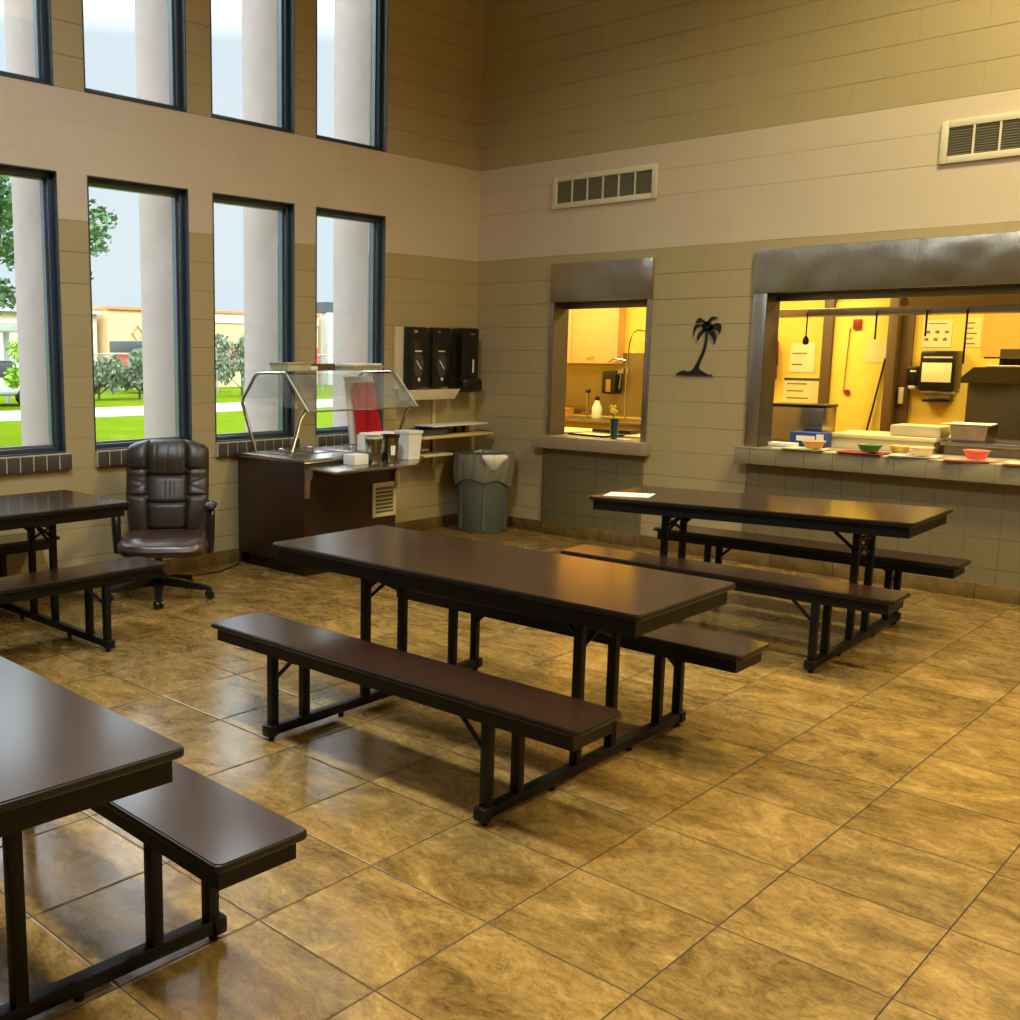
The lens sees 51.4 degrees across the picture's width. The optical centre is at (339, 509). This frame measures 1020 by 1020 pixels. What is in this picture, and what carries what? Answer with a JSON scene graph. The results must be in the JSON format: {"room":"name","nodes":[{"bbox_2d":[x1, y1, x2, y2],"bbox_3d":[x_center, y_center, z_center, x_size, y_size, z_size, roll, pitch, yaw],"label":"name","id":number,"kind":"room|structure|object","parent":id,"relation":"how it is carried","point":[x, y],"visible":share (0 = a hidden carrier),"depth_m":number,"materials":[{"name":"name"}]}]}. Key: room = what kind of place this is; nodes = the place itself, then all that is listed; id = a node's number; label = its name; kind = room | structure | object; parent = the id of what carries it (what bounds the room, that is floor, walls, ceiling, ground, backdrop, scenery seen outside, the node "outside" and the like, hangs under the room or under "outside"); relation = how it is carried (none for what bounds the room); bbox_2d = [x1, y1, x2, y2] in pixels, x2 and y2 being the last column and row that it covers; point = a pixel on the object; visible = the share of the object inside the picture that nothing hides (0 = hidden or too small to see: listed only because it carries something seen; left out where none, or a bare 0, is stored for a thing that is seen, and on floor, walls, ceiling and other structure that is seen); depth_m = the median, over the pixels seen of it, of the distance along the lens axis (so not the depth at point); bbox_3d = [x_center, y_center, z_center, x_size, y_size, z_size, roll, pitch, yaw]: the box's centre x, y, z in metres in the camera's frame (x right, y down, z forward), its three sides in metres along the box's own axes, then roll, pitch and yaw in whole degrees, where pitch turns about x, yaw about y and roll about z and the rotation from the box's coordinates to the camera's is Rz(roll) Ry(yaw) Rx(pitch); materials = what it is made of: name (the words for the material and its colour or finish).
{"room":"cafeteria","nodes":[
{"label":"cafeteria","id":0,"kind":"room"},
{"bbox_2d":[0,0,484,575],"bbox_3d":[-2.804,-2.109,5.817,11.200,5.600,0.200,-8,12,-43],"label":"wall","id":1,"kind":"structure","parent":0,"point":[426,181],"depth_m":7.91,"materials":[{"name":"paint"}]},
{"bbox_2d":[0,0,53,85],"bbox_3d":[-2.149,-3.534,6.196,0.808,1.788,0.156,-8,12,-43],"label":"window","id":2,"kind":"structure","parent":1,"relation":"in","point":[42,24],"depth_m":6.53,"materials":[{"name":"blue metal"}]},
{"bbox_2d":[0,163,71,474],"bbox_3d":[-2.141,-1.189,6.549,0.838,1.915,0.186,-8,12,-43],"label":"window","id":3,"kind":"structure","parent":1,"relation":"in","point":[51,461],"depth_m":6.76,"materials":[{"name":"blue metal"}]},
{"bbox_2d":[82,0,186,111],"bbox_3d":[-1.410,-3.637,6.903,0.805,1.788,0.156,-8,12,-43],"label":"window","id":4,"kind":"structure","parent":1,"relation":"in","point":[176,8],"depth_m":7.21,"materials":[{"name":"blue metal"}]},
{"bbox_2d":[87,175,191,466],"bbox_3d":[-1.401,-1.292,7.257,0.835,1.915,0.186,-8,12,-43],"label":"window","id":5,"kind":"structure","parent":1,"relation":"in","point":[108,456],"depth_m":7.43,"materials":[{"name":"blue metal"}]},
{"bbox_2d":[210,0,293,133],"bbox_3d":[-0.682,-3.739,7.600,0.788,1.788,0.156,-8,12,-43],"label":"window","id":6,"kind":"structure","parent":1,"relation":"in","point":[285,8],"depth_m":7.89,"materials":[{"name":"blue metal"}]},
{"bbox_2d":[212,192,299,456],"bbox_3d":[-0.673,-1.393,7.954,0.818,1.915,0.186,-8,12,-43],"label":"window","id":7,"kind":"structure","parent":1,"relation":"in","point":[286,211],"depth_m":8.12,"materials":[{"name":"blue metal"}]},
{"bbox_2d":[163,513,456,573],"bbox_3d":[-2.745,0.619,6.152,11.200,0.105,0.012,-8,12,-43],"label":"baseboard","id":8,"kind":"structure","parent":1,"relation":"attached to","point":[173,565],"depth_m":7.95,"materials":[{"name":"stone"}]},
{"bbox_2d":[315,207,385,445],"bbox_3d":[0.061,-1.496,8.657,0.825,1.915,0.186,-8,12,-43],"label":"window","id":9,"kind":"structure","parent":1,"relation":"in","point":[377,223],"depth_m":8.82,"materials":[{"name":"blue metal"}]},
{"bbox_2d":[316,0,387,151],"bbox_3d":[0.053,-3.841,8.303,0.795,1.788,0.156,-8,12,-43],"label":"window","id":10,"kind":"structure","parent":1,"relation":"in","point":[379,8],"depth_m":8.58,"materials":[{"name":"blue metal"}]},
{"bbox_2d":[393,326,459,399],"bbox_3d":[0.775,-1.298,9.179,0.710,0.630,0.179,-8,12,-43],"label":"dispenser","id":11,"kind":"object","parent":1,"relation":"attached to","point":[421,355],"visible":0.99,"depth_m":9.10,"materials":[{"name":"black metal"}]},
{"bbox_2d":[403,327,426,387],"bbox_3d":[0.661,-1.338,9.097,0.240,0.528,0.070,-8,12,-43],"label":"magazine","id":12,"kind":"object","parent":11,"relation":"on","point":[414,338],"depth_m":9.05,"materials":[{"name":"black plastic"}]},
{"bbox_2d":[397,389,459,399],"bbox_3d":[0.795,-1.028,9.220,0.680,0.085,0.150,-8,12,-43],"label":"tray","id":13,"kind":"object","parent":11,"relation":"on","point":[418,394],"depth_m":9.12,"materials":[{"name":"beige metal"}]},
{"bbox_2d":[427,327,449,386],"bbox_3d":[0.883,-1.369,9.310,0.240,0.528,0.070,-8,12,-43],"label":"magazine","id":14,"kind":"object","parent":11,"relation":"on","point":[438,339],"depth_m":9.26,"materials":[{"name":"black plastic"}]},
{"bbox_2d":[414,399,492,467],"bbox_3d":[0.971,-0.720,9.378,0.970,0.690,0.300,-8,12,-43],"label":"wall shelf","id":15,"kind":"object","parent":1,"relation":"attached to","point":[432,453],"visible":0.61,"depth_m":9.41,"materials":[{"name":"brown wood"}]},
{"bbox_2d":[407,427,449,436],"bbox_3d":[0.774,-0.695,9.202,0.384,0.058,0.224,-8,12,-43],"label":"tray","id":16,"kind":"object","parent":15,"relation":"on","point":[427,431],"visible":0.61,"depth_m":9.18,"materials":[{"name":"grey plastic"}]},
{"bbox_2d":[449,328,481,392],"bbox_3d":[1.160,-1.374,9.529,0.280,0.580,0.199,-8,12,-43],"label":"soap dispenser","id":17,"kind":"object","parent":1,"relation":"attached to","point":[464,342],"visible":0.91,"depth_m":9.47,"materials":[{"name":"black plastic"}]},
{"bbox_2d":[449,378,481,392],"bbox_3d":[1.158,-1.152,9.563,0.280,0.130,0.199,-8,12,-43],"label":"hood","id":18,"kind":"object","parent":17,"relation":"attached to","point":[466,385],"depth_m":9.47,"materials":[{"name":"black plastic"}]},
{"bbox_2d":[0,524,1019,1019],"bbox_3d":[0.587,1.262,2.764,11.600,0.120,10.000,-8,12,-43],"label":"floor","id":19,"kind":"structure","parent":0,"point":[840,840],"depth_m":3.49,"materials":[{"name":"tile"}]},
{"bbox_2d":[0,490,165,651],"bbox_3d":[-2.127,0.373,5.658,1.848,0.746,1.448,-8,12,-44],"label":"table","id":20,"kind":"object","parent":19,"relation":"on","point":[28,511],"visible":1,"depth_m":5.72,"materials":[{"name":"black metal"}]},
{"bbox_2d":[0,656,306,1019],"bbox_3d":[-1.230,0.817,2.747,1.448,0.746,1.848,-8,12,-42],"label":"table","id":21,"kind":"object","parent":19,"relation":"on","point":[63,753],"visible":1,"depth_m":2.46,"materials":[{"name":"wood"}]},
{"bbox_2d":[110,439,216,609],"bbox_3d":[-1.176,0.070,6.779,0.740,1.020,0.733,0,9,-4],"label":"office chair","id":22,"kind":"object","parent":19,"relation":"on","point":[170,513],"visible":0.95,"depth_m":6.93,"materials":[{"name":"brown leather"}]},
{"bbox_2d":[237,370,428,575],"bbox_3d":[0.022,-0.324,7.932,1.387,1.468,1.298,-8,12,-43],"label":"bar","id":23,"kind":"object","parent":19,"relation":"on","point":[289,493],"visible":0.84,"depth_m":7.64,"materials":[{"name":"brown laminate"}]},
{"bbox_2d":[268,362,310,370],"bbox_3d":[-0.376,-1.086,7.847,0.264,0.058,0.244,-8,12,-43],"label":"pan","id":24,"kind":"object","parent":23,"relation":"on","point":[282,366],"visible":1,"depth_m":7.77,"materials":[{"name":"beige metal"}]},
{"bbox_2d":[237,444,428,463],"bbox_3d":[-0.038,-0.445,8.015,1.331,0.029,0.760,-8,12,-43],"label":"countertop","id":25,"kind":"structure","parent":23,"relation":"on","point":[310,458],"depth_m":7.61,"materials":[{"name":"silver metal"}]},
{"bbox_2d":[343,453,367,464],"bbox_3d":[0.115,-0.368,7.496,0.140,0.075,0.120,-8,12,-43],"label":"box","id":26,"kind":"object","parent":23,"relation":"on","point":[350,458],"visible":1,"depth_m":7.45,"materials":[{"name":"cardboard"}]},
{"bbox_2d":[335,365,383,369],"bbox_3d":[0.120,-1.141,8.309,0.324,0.033,0.404,7,11,40],"label":"serving tray","id":27,"kind":"object","parent":23,"relation":"on","point":[337,367],"visible":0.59,"depth_m":8.17,"materials":[{"name":"beige metal"}]},
{"bbox_2d":[343,376,381,443],"bbox_3d":[0.202,-0.831,8.613,0.440,0.555,0.060,-8,12,-43],"label":"board","id":28,"kind":"object","parent":23,"relation":"on","point":[359,390],"visible":0.87,"depth_m":8.56,"materials":[{"name":"red plastic"}]},
{"bbox_2d":[307,456,423,473],"bbox_3d":[0.304,-0.330,7.562,1.285,0.016,0.383,-8,12,-43],"label":"shelf","id":29,"kind":"object","parent":23,"relation":"attached to","point":[330,466],"depth_m":7.36,"materials":[{"name":"silver metal"}]},
{"bbox_2d":[364,435,382,463],"bbox_3d":[0.244,-0.443,7.583,0.138,0.198,0.140,-8,12,-43],"label":"steel canister","id":30,"kind":"object","parent":23,"relation":"on","point":[373,443],"visible":0.94,"depth_m":7.53,"materials":[{"name":"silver metal"}]},
{"bbox_2d":[357,431,394,449],"bbox_3d":[0.338,-0.535,8.068,0.340,0.135,0.240,-8,12,-43],"label":"plastic bin","id":31,"kind":"object","parent":23,"relation":"on","point":[360,438],"visible":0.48,"depth_m":8.01,"materials":[{"name":"plastic"}]},
{"bbox_2d":[372,481,395,517],"bbox_3d":[0.335,-0.082,7.902,0.253,0.262,0.014,-8,12,-43],"label":"vent grille","id":32,"kind":"object","parent":23,"relation":"attached to","point":[383,492],"depth_m":7.90,"materials":[{"name":"metal"}]},
{"bbox_2d":[381,434,399,461],"bbox_3d":[0.374,-0.463,7.721,0.143,0.198,0.144,-8,12,-43],"label":"steel canister","id":33,"kind":"object","parent":23,"relation":"on","point":[390,442],"visible":0.95,"depth_m":7.67,"materials":[{"name":"silver metal"}]},
{"bbox_2d":[394,429,422,459],"bbox_3d":[0.518,-0.495,7.871,0.158,0.218,0.158,-8,12,-43],"label":"plastic bin","id":34,"kind":"object","parent":23,"relation":"on","point":[409,440],"visible":0.94,"depth_m":7.82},
{"bbox_2d":[452,449,514,533],"bbox_3d":[1.317,-0.173,9.490,0.565,0.718,0.586,-8,12,-43],"label":"trash can","id":35,"kind":"object","parent":19,"relation":"on","point":[483,478],"visible":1,"depth_m":9.30,"materials":[{"name":"grey"}]},
{"bbox_2d":[211,525,769,825],"bbox_3d":[0.595,0.581,4.378,1.448,0.746,1.848,-8,12,-44],"label":"table","id":36,"kind":"object","parent":19,"relation":"on","point":[616,605],"visible":1,"depth_m":4.07,"materials":[{"name":"brown wood"}]},
{"bbox_2d":[561,486,970,672],"bbox_3d":[2.472,0.314,6.125,1.882,0.772,1.448,8,12,43],"label":"table","id":37,"kind":"object","parent":19,"relation":"on","point":[869,519],"visible":0.74,"depth_m":5.83,"materials":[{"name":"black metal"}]},
{"bbox_2d":[603,492,654,497],"bbox_3d":[1.809,-0.096,6.479,0.280,0.005,0.200,4,9,28],"label":"paper sheet","id":38,"kind":"object","parent":37,"relation":"on","point":[621,494],"visible":1,"depth_m":6.47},
{"bbox_2d":[474,0,1019,536],"bbox_3d":[4.699,-2.135,6.258,0.200,5.600,9.600,-8,12,-43],"label":"wall","id":39,"kind":"structure","parent":0,"point":[765,124],"depth_m":8.07,"materials":[{"name":"paint"}]},
{"bbox_2d":[531,434,650,455],"bbox_3d":[2.233,-0.574,9.025,0.350,0.110,1.117,-8,12,-43],"label":"window sill","id":40,"kind":"structure","parent":39,"relation":"attached to","point":[634,447],"depth_m":8.88,"materials":[{"name":"paint"}]},
{"bbox_2d":[540,448,643,546],"bbox_3d":[2.167,-0.132,9.027,0.029,0.785,1.010,-8,12,-43],"label":"wall panel","id":41,"kind":"object","parent":39,"relation":"attached to","point":[569,477],"depth_m":9.02,"materials":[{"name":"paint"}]},
{"bbox_2d":[546,257,654,441],"bbox_3d":[2.267,-1.366,8.898,0.238,1.492,0.980,-8,12,-43],"label":"frame","id":42,"kind":"object","parent":39,"relation":"attached to","point":[622,281],"visible":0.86,"depth_m":8.84,"materials":[{"name":"silver metal"}]},
{"bbox_2d":[552,163,657,209],"bbox_3d":[2.191,-2.687,8.636,0.021,0.270,0.988,-8,12,-43],"label":"air vent","id":43,"kind":"object","parent":39,"relation":"in","point":[640,182],"visible":1,"depth_m":8.62,"materials":[{"name":"metal"}]},
{"bbox_2d":[675,317,721,376],"bbox_3d":[2.826,-1.289,8.180,0.006,0.462,0.363,-8,12,-43],"label":"wall art","id":44,"kind":"object","parent":39,"relation":"attached to","point":[707,326],"visible":1,"depth_m":8.14},
{"bbox_2d":[507,516,1019,604],"bbox_3d":[4.602,0.594,6.580,0.043,0.105,9.588,-8,12,-43],"label":"baseboard","id":45,"kind":"structure","parent":39,"relation":"attached to","point":[912,581],"depth_m":7.82,"materials":[{"name":"stone"}]},
{"bbox_2d":[733,446,1019,485],"bbox_3d":[5.478,-0.045,5.516,0.120,0.125,6.960,-8,12,-43],"label":"countertop","id":46,"kind":"structure","parent":39,"relation":"attached to","point":[906,467],"depth_m":7.19,"materials":[{"name":"tile"}]},
{"bbox_2d":[836,450,890,455],"bbox_3d":[3.713,-0.403,7.351,0.224,0.015,0.304,-7,11,-41],"label":"tray","id":47,"kind":"object","parent":46,"relation":"on","point":[853,452],"visible":0.99,"depth_m":7.36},
{"bbox_2d":[762,446,1019,462],"bbox_3d":[4.398,-0.277,7.025,0.450,0.123,2.993,-8,12,-43],"label":"countertop","id":48,"kind":"structure","parent":46,"relation":"on","point":[1000,460],"depth_m":7.39,"materials":[{"name":"paint"}]},
{"bbox_2d":[790,431,831,447],"bbox_3d":[3.624,-0.546,7.989,0.142,0.110,0.260,-8,12,-43],"label":"glove box","id":49,"kind":"object","parent":48,"relation":"on","point":[795,436],"visible":0.76,"depth_m":7.94,"materials":[{"name":"cardboard"}]},
{"bbox_2d":[887,453,942,459],"bbox_3d":[3.950,-0.367,7.124,0.304,0.015,0.224,7,11,40],"label":"tray","id":50,"kind":"object","parent":46,"relation":"on","point":[895,455],"visible":0.98,"depth_m":7.12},
{"bbox_2d":[908,446,934,455],"bbox_3d":[4.000,-0.406,7.139,0.170,0.055,0.170,-8,12,-43],"label":"bowl","id":51,"kind":"object","parent":50,"relation":"on","point":[915,450],"visible":1,"depth_m":7.09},
{"bbox_2d":[943,457,997,463],"bbox_3d":[4.179,-0.329,6.876,0.304,0.015,0.224,6,10,34],"label":"tray","id":52,"kind":"object","parent":46,"relation":"on","point":[949,459],"visible":0.98,"depth_m":6.87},
{"bbox_2d":[963,449,990,459],"bbox_3d":[4.229,-0.368,6.890,0.164,0.058,0.164,-8,12,-43],"label":"bowl","id":53,"kind":"object","parent":52,"relation":"on","point":[978,454],"visible":1,"depth_m":6.85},
{"bbox_2d":[742,464,1019,588],"bbox_3d":[5.532,0.396,5.595,0.019,0.800,6.918,-8,12,-43],"label":"wall panel","id":54,"kind":"object","parent":39,"relation":"attached to","point":[983,526],"depth_m":7.07,"materials":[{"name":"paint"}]},
{"bbox_2d":[744,231,1019,446],"bbox_3d":[4.308,-1.056,6.811,0.238,1.474,3.210,-8,12,-43],"label":"frame","id":55,"kind":"object","parent":39,"relation":"attached to","point":[984,261],"visible":1,"depth_m":7.28,"materials":[{"name":"silver metal"}]},
{"bbox_2d":[938,111,1019,164],"bbox_3d":[4.300,-2.360,6.481,0.021,0.270,0.988,-8,12,-43],"label":"air vent","id":56,"kind":"object","parent":39,"relation":"in","point":[997,135],"visible":1,"depth_m":6.67,"materials":[{"name":"metal"}]},
{"bbox_2d":[573,298,999,425],"bbox_3d":[5.036,-1.211,9.689,0.100,2.750,7.800,-8,12,-43],"label":"wall","id":57,"kind":"structure","parent":0,"point":[790,330],"depth_m":9.75,"materials":[{"name":"paint"}]},
{"bbox_2d":[567,308,625,363],"bbox_3d":[2.837,-2.127,11.660,0.164,0.950,0.740,-8,12,-43],"label":"upper cabinet","id":58,"kind":"object","parent":57,"relation":"attached to","point":[595,336],"visible":0.59,"depth_m":11.58,"materials":[{"name":"wood"}]},
{"bbox_2d":[565,353,643,415],"bbox_3d":[3.160,-1.399,11.540,0.011,0.690,2.480,-8,12,-43],"label":"backsplash","id":59,"kind":"structure","parent":57,"relation":"attached to","point":[580,377],"depth_m":11.72,"materials":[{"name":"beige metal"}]},
{"bbox_2d":[602,370,621,393],"bbox_3d":[3.048,-1.431,11.553,0.125,0.268,0.239,-8,12,-43],"label":"dispenser","id":60,"kind":"object","parent":57,"relation":"attached to","point":[611,380],"visible":0.99,"depth_m":11.52,"materials":[{"name":"black plastic"}]},
{"bbox_2d":[783,377,818,402],"bbox_3d":[4.519,-1.172,10.153,0.006,0.250,0.350,-8,12,-43],"label":"chart","id":61,"kind":"object","parent":57,"relation":"attached to","point":[796,389],"visible":0.93,"depth_m":10.16,"materials":[{"name":"paper"}]},
{"bbox_2d":[789,343,815,371],"bbox_3d":[4.511,-1.485,10.118,0.004,0.280,0.240,-8,12,-43],"label":"diagram","id":62,"kind":"object","parent":57,"relation":"attached to","point":[802,357],"visible":0.98,"depth_m":10.12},
{"bbox_2d":[818,298,915,431],"bbox_3d":[4.868,-0.937,9.715,0.159,2.200,0.790,-8,12,-43],"label":"door","id":63,"kind":"structure","parent":57,"relation":"in","point":[891,404],"depth_m":9.69,"materials":[{"name":"wood"}]},
{"bbox_2d":[865,340,886,362],"bbox_3d":[4.963,-1.471,9.605,0.003,0.210,0.180,-8,12,-43],"label":"notice","id":64,"kind":"object","parent":63,"relation":"attached to","point":[875,352],"visible":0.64,"depth_m":9.60,"materials":[{"name":"paper"}]},
{"bbox_2d":[906,366,919,389],"bbox_3d":[5.199,-1.191,9.373,0.102,0.212,0.130,-8,12,-43],"label":"soap dispenser","id":65,"kind":"object","parent":57,"relation":"attached to","point":[912,376],"visible":0.8,"depth_m":9.35,"materials":[{"name":"black plastic"}]},
{"bbox_2d":[921,320,952,346],"bbox_3d":[5.325,-1.573,9.254,0.004,0.240,0.240,-8,12,-43],"label":"notice","id":66,"kind":"object","parent":57,"relation":"attached to","point":[939,332],"visible":0.96,"depth_m":9.25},
{"bbox_2d":[918,351,962,394],"bbox_3d":[5.312,-1.218,9.177,0.205,0.380,0.290,-8,12,-43],"label":"paper towel dispenser","id":67,"kind":"object","parent":57,"relation":"attached to","point":[940,371],"visible":1,"depth_m":9.10,"materials":[{"name":"black plastic"}]},
{"bbox_2d":[963,318,982,346],"bbox_3d":[5.522,-1.547,9.053,0.004,0.250,0.135,-8,12,-43],"label":"paper notice","id":68,"kind":"object","parent":57,"relation":"attached to","point":[974,328],"visible":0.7,"depth_m":9.04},
{"bbox_2d":[980,313,1019,356],"bbox_3d":[5.948,-1.474,8.619,0.003,0.400,1.070,-8,12,-43],"label":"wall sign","id":69,"kind":"object","parent":57,"relation":"attached to","point":[1000,331],"visible":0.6,"depth_m":8.91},
{"bbox_3d":[4.180,0.327,9.092,2.460,0.119,8.000,-8,12,-43],"label":"floor","id":70,"kind":"structure","parent":0,"visible":0},
{"bbox_2d":[564,427,639,438],"bbox_3d":[2.436,-0.301,9.820,0.560,0.885,1.500,-8,12,-43],"label":"countertop","id":71,"kind":"structure","parent":70,"relation":"on","point":[567,429],"depth_m":9.74,"materials":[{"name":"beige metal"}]},
{"bbox_2d":[592,427,639,434],"bbox_3d":[2.562,-0.729,9.568,0.240,0.035,0.400,-8,12,-43],"label":"tray","id":72,"kind":"object","parent":71,"relation":"on","point":[604,430],"visible":0.7,"depth_m":9.50,"materials":[{"name":"black plastic"}]},
{"bbox_2d":[565,416,640,429],"bbox_3d":[2.979,-0.546,11.412,0.580,0.900,2.600,-8,12,-43],"label":"countertop","id":73,"kind":"structure","parent":70,"relation":"on","point":[570,421],"depth_m":11.26,"materials":[{"name":"silver metal"}]},
{"bbox_2d":[608,329,644,418],"bbox_3d":[3.142,-1.476,11.298,0.072,0.974,0.513,-8,12,-43],"label":"faucet","id":74,"kind":"object","parent":73,"relation":"on","point":[627,368],"visible":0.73,"depth_m":11.31,"materials":[{"name":"silver metal"}]},
{"bbox_2d":[771,402,837,441],"bbox_3d":[3.685,-0.244,8.356,0.270,1.222,0.450,-8,12,-43],"label":"cabinet","id":75,"kind":"object","parent":70,"relation":"on","point":[787,417],"visible":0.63,"depth_m":8.18,"materials":[{"name":"silver metal"}]},
{"bbox_2d":[831,430,950,453],"bbox_3d":[4.183,-0.075,7.947,0.490,1.015,0.760,-8,12,-43],"label":"table","id":76,"kind":"object","parent":70,"relation":"on","point":[848,438],"visible":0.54,"depth_m":7.73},
{"bbox_2d":[890,423,949,437],"bbox_3d":[4.300,-0.589,7.685,0.240,0.080,0.340,-8,12,-43],"label":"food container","id":77,"kind":"object","parent":76,"relation":"on","point":[903,429],"visible":0.93,"depth_m":7.60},
{"bbox_2d":[940,439,1019,458],"bbox_3d":[5.125,0.080,7.007,0.500,1.000,1.880,-8,12,-43],"label":"table","id":78,"kind":"object","parent":70,"relation":"on","point":[1010,449],"visible":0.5,"depth_m":7.25,"materials":[{"name":"silver metal"}]},
{"bbox_2d":[948,424,999,442],"bbox_3d":[4.539,-0.553,7.426,0.304,0.118,0.264,-8,12,-43],"label":"steel pan","id":79,"kind":"object","parent":78,"relation":"on","point":[961,433],"visible":0.94,"depth_m":7.33,"materials":[{"name":"silver metal"}]},
{"bbox_2d":[940,439,1019,449],"bbox_3d":[5.128,-0.400,6.935,0.500,0.029,1.880,-8,12,-43],"label":"countertop","id":80,"kind":"structure","parent":78,"relation":"on","point":[999,444],"depth_m":7.27,"materials":[{"name":"silver metal"}]},
{"bbox_2d":[960,349,1019,440],"bbox_3d":[5.617,-0.352,7.674,0.690,1.660,1.740,-8,12,-43],"label":"oven","id":81,"kind":"object","parent":70,"relation":"on","point":[993,393],"visible":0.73,"depth_m":7.84,"materials":[{"name":"metal"}]},
{"bbox_2d":[960,367,1019,383],"bbox_3d":[5.620,-0.975,7.580,0.690,0.120,1.740,-8,12,-43],"label":"hood","id":82,"kind":"object","parent":81,"relation":"attached to","point":[977,375],"depth_m":7.81,"materials":[{"name":"metal"}]},
{"bbox_2d":[984,349,1019,365],"bbox_3d":[5.619,-1.091,7.477,0.390,0.140,1.620,-8,12,-43],"label":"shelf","id":83,"kind":"object","parent":81,"relation":"attached to","point":[1007,356],"depth_m":8.08,"materials":[{"name":"metal"}]},
{"label":"outside","id":84,"kind":"structure","parent":0,"visible":0},
{"bbox_2d":[0,385,332,446],"bbox_3d":[-12.109,-7.049,59.298,130.000,0.300,89.800,-8,12,-43],"label":"lawn","id":85,"kind":"structure","parent":84,"point":[119,427],"depth_m":28.29,"materials":[{"name":"plant"}]},
{"bbox_2d":[0,176,13,262],"bbox_3d":[-8.775,-5.239,21.776,4.219,7.359,5.028,2,9,13],"label":"leafy tree","id":86,"kind":"object","parent":85,"relation":"on","point":[5,202],"visible":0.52,"depth_m":22.21,"materials":[{"name":"green plant"}]},
{"bbox_2d":[0,321,16,402],"bbox_3d":[-12.457,-4.748,33.832,5.200,2.750,3.200,-8,12,-43],"label":"carport","id":87,"kind":"object","parent":85,"relation":"on","point":[6,328],"visible":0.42,"depth_m":36.23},
{"bbox_2d":[1,338,18,389],"bbox_3d":[-5.716,-2.282,20.056,1.412,2.065,1.681,-8,12,-43],"label":"young tree","id":88,"kind":"object","parent":85,"relation":"on","point":[11,378],"visible":0.14,"depth_m":19.88,"materials":[{"name":"green plant"}]},
{"bbox_2d":[0,361,19,403],"bbox_3d":[-12.018,-4.190,34.328,4.200,1.496,1.830,-8,12,-43],"label":"parked car","id":89,"kind":"object","parent":85,"relation":"on","point":[5,390],"visible":0.15,"depth_m":34.21,"materials":[{"name":"white metal"}]},
{"bbox_2d":[4,0,48,445],"bbox_3d":[-2.022,-2.286,7.016,0.215,6.200,0.455,-8,12,-43],"label":"column","id":90,"kind":"structure","parent":85,"relation":"on","point":[18,14],"depth_m":7.05,"materials":[{"name":"paint"}]},
{"bbox_2d":[0,307,100,373],"bbox_3d":[-15.032,-7.657,49.654,5.650,3.750,4.300,-8,12,-43],"label":"annex building","id":91,"kind":"structure","parent":85,"relation":"on","point":[7,316],"depth_m":47.11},
{"bbox_2d":[0,199,117,314],"bbox_3d":[-9.225,-6.529,32.716,4.316,6.640,3.444,1,9,3],"label":"leafy tree","id":92,"kind":"object","parent":85,"relation":"on","point":[96,235],"visible":0.2,"depth_m":32.59,"materials":[{"name":"green plant"}]},
{"bbox_2d":[94,354,126,399],"bbox_3d":[-9.210,-5.031,39.239,1.996,1.730,1.762,-8,12,-43],"label":"bush","id":93,"kind":"object","parent":85,"relation":"on","point":[109,374],"visible":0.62,"depth_m":39.12,"materials":[{"name":"green plant"}]},
{"bbox_2d":[120,347,142,398],"bbox_3d":[-7.749,-5.343,40.432,2.189,2.006,2.211,-8,12,-43],"label":"bush","id":94,"kind":"object","parent":85,"relation":"on","point":[134,361],"visible":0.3,"depth_m":39.83,"materials":[{"name":"green plant"}]},
{"bbox_2d":[134,0,175,437],"bbox_3d":[-1.284,-2.389,7.723,0.215,6.200,0.455,-8,12,-43],"label":"column","id":95,"kind":"structure","parent":85,"relation":"on","point":[151,16],"depth_m":7.72,"materials":[{"name":"paint"}]},
{"bbox_2d":[109,341,224,391],"bbox_3d":[-7.809,-6.546,47.393,4.900,2.295,2.200,-8,12,-43],"label":"truck","id":96,"kind":"object","parent":85,"relation":"on","point":[118,347],"visible":0.1,"depth_m":45.72,"materials":[{"name":"metal"}]},
{"bbox_2d":[92,306,319,389],"bbox_3d":[-8.271,-8.834,56.919,13.900,3.980,6.120,-8,12,-43],"label":"building","id":97,"kind":"structure","parent":85,"relation":"on","point":[114,323],"depth_m":50.83,"materials":[{"name":"beige concrete"}]},
{"bbox_2d":[215,332,244,395],"bbox_3d":[-4.133,-6.025,42.942,2.399,2.643,2.297,-4,9,-24],"label":"bush","id":98,"kind":"object","parent":85,"relation":"on","point":[223,362],"visible":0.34,"depth_m":42.78,"materials":[{"name":"green plant"}]},
{"bbox_2d":[241,0,277,431],"bbox_3d":[-0.561,-2.489,8.414,0.215,6.200,0.455,-8,12,-43],"label":"column","id":99,"kind":"structure","parent":85,"relation":"on","point":[259,17],"depth_m":8.38,"materials":[{"name":"paint"}]},
{"bbox_2d":[317,302,332,384],"bbox_3d":[-0.428,-10.241,64.109,7.150,4.700,6.500,-8,12,-43],"label":"annex building","id":100,"kind":"structure","parent":85,"relation":"on","point":[324,309],"depth_m":59.58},
{"bbox_2d":[333,0,369,426],"bbox_3d":[0.176,-2.592,9.119,0.215,6.200,0.455,-8,12,-43],"label":"column","id":101,"kind":"structure","parent":85,"relation":"on","point":[351,17],"depth_m":9.03,"materials":[{"name":"paint"}]},
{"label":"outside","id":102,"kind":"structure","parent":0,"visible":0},
{"bbox_2d":[0,399,332,421],"bbox_3d":[4.333,-4.579,42.479,130.000,0.012,4.300,-8,12,-43],"label":"road","id":103,"kind":"structure","parent":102,"point":[220,407],"depth_m":32.15,"materials":[{"name":"concrete"}]},
{"bbox_3d":[6.934,-0.654,6.072,2.460,2.750,0.100,-8,12,-43],"label":"wall","id":104,"kind":"structure","parent":0,"visible":0},
{"bbox_2d":[779,294,1019,317],"bbox_3d":[4.838,-1.502,6.859,0.300,0.370,3.920,-8,12,-43],"label":"overshelf","id":105,"kind":"object","parent":104,"relation":"attached to","point":[1005,303],"visible":0.44,"depth_m":7.36,"materials":[{"name":"metal"}]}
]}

